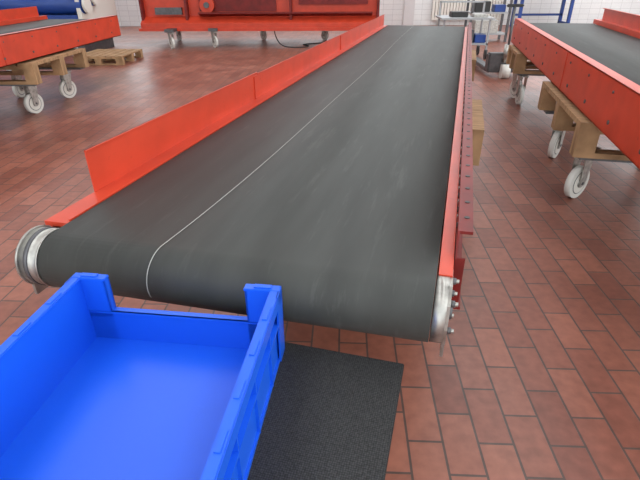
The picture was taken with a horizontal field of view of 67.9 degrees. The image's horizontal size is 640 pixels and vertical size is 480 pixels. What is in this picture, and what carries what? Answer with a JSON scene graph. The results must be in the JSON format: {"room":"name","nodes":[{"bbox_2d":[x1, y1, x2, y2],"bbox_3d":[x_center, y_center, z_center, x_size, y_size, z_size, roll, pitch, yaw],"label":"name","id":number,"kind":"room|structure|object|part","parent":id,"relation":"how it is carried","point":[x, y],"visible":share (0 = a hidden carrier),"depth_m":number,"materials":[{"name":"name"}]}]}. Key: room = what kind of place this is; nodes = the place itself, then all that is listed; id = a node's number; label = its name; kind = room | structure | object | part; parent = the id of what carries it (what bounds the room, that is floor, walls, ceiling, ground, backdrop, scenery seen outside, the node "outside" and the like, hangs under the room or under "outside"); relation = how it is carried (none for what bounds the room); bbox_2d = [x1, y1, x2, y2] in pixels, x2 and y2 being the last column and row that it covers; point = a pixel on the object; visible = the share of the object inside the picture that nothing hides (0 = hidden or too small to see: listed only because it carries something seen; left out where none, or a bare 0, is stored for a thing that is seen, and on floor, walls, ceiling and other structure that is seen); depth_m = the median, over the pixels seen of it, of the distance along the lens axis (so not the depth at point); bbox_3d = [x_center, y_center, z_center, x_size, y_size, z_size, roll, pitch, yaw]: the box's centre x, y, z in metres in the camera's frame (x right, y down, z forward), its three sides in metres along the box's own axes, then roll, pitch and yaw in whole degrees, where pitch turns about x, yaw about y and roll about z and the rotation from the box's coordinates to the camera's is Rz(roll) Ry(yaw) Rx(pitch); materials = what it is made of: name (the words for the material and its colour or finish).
{"room":"factory floor","nodes":[
{"label":"factory floor","id":0,"kind":"room"},
{"bbox_2d":[0,25,639,479],"bbox_3d":[-1.199,-1.800,6.224,23.000,0.100,20.500,1,29,3],"label":"floor","id":1,"kind":"structure","parent":0,"point":[537,376],"depth_m":2.55,"materials":[{"name":"tile"}]},
{"bbox_2d":[0,0,117,51],"bbox_3d":[-6.501,-4.844,10.017,3.975,1.600,1.610,1,29,3],"label":"machine","id":2,"kind":"object","parent":1,"relation":"on","point":[54,9],"visible":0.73,"depth_m":9.30,"materials":[{"name":"paint"}]},
{"bbox_2d":[0,6,120,112],"bbox_3d":[-3.694,-1.798,5.097,1.226,1.030,5.100,1,29,3],"label":"conveyor","id":3,"kind":"object","parent":1,"relation":"on","point":[30,42],"visible":1,"depth_m":5.69,"materials":[{"name":"metal"}]},
{"bbox_3d":[-3.728,-2.069,4.947,1.162,0.410,5.100,1,29,3],"label":"frame","id":4,"kind":"part","parent":3,"relation":"part of","materials":[{"name":"red paint"}]},
{"bbox_2d":[73,49,142,64],"bbox_3d":[-4.001,-3.490,9.041,0.900,0.150,1.000,1,29,3],"label":"pallet","id":5,"kind":"object","parent":1,"relation":"on","point":[99,56],"visible":0.88,"depth_m":8.88,"materials":[{"name":"brown wood"}]},
{"bbox_2d":[15,14,483,356],"bbox_3d":[0.584,-1.123,3.919,1.390,0.936,6.340,7,30,14],"label":"conveyor","id":6,"kind":"object","parent":1,"relation":"on","point":[320,174],"visible":1,"depth_m":1.49,"materials":[{"name":"rubber"}]},
{"bbox_2d":[138,0,379,48],"bbox_3d":[-1.317,-5.595,10.672,5.350,2.200,1.956,1,29,3],"label":"machine","id":7,"kind":"object","parent":1,"relation":"on","point":[168,16],"visible":0.91,"depth_m":10.41,"materials":[{"name":"paint"}]},
{"bbox_2d":[247,342,403,479],"bbox_3d":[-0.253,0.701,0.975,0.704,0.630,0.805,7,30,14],"label":"floor mat","id":8,"kind":"object","parent":1,"relation":"on","point":[330,415],"visible":0.35,"depth_m":0.95,"materials":[{"name":"black rubber"}]},
{"bbox_2d":[0,272,284,479],"bbox_3d":[-0.362,0.323,0.820,0.480,0.182,0.660,3,29,6],"label":"plastic crate","id":9,"kind":"object","parent":8,"relation":"on","point":[92,388],"visible":1,"depth_m":0.96,"materials":[{"name":"blue plastic"}]},
{"bbox_2d":[402,0,414,25],"bbox_3d":[2.618,-8.682,13.072,0.300,5.200,0.300,1,29,3],"label":"column","id":10,"kind":"structure","parent":1,"relation":"on","point":[409,5],"depth_m":14.02,"materials":[{"name":"white paint"}]},
{"bbox_2d":[435,1,494,58],"bbox_3d":[2.685,-3.954,8.943,0.950,0.960,0.730,1,29,3],"label":"trolley","id":11,"kind":"object","parent":1,"relation":"on","point":[479,38],"visible":0.67,"depth_m":8.78,"materials":[{"name":"grey metal"}]},
{"bbox_2d":[464,0,512,41],"bbox_3d":[3.927,-5.623,10.955,0.900,1.900,0.550,1,29,3],"label":"shelf rack","id":12,"kind":"object","parent":1,"relation":"on","point":[476,7],"visible":0.8,"depth_m":11.06,"materials":[{"name":"grey metal"}]},
{"bbox_2d":[476,4,523,77],"bbox_3d":[2.838,-3.222,7.566,0.500,1.020,1.400,1,29,3],"label":"truck","id":13,"kind":"object","parent":1,"relation":"on","point":[495,62],"visible":0.8,"depth_m":7.20,"materials":[{"name":"metal"}]},
{"bbox_2d":[509,0,574,26],"bbox_3d":[6.473,-6.789,13.780,1.700,1.150,0.850,1,29,3],"label":"workbench","id":14,"kind":"object","parent":1,"relation":"on","point":[519,14],"visible":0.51,"depth_m":14.04,"materials":[{"name":"paint"}]},
{"bbox_2d":[506,8,639,197],"bbox_3d":[2.366,-1.139,3.827,1.046,1.030,5.550,6,30,11],"label":"conveyor","id":15,"kind":"object","parent":1,"relation":"on","point":[592,70],"visible":1,"depth_m":3.45,"materials":[{"name":"metal"}]},
{"bbox_2d":[114,0,639,25],"bbox_3d":[-0.739,-9.151,13.963,23.000,5.200,0.200,1,29,3],"label":"wall","id":16,"kind":"structure","parent":0,"point":[128,11],"depth_m":14.70,"materials":[{"name":"white tile"}]},
{"bbox_2d":[431,0,503,24],"bbox_3d":[4.533,-7.029,14.649,2.140,0.750,0.100,1,29,3],"label":"radiator","id":17,"kind":"object","parent":16,"relation":"attached to","point":[449,7],"visible":0.48,"depth_m":14.57,"materials":[{"name":"white metal"}]}
]}

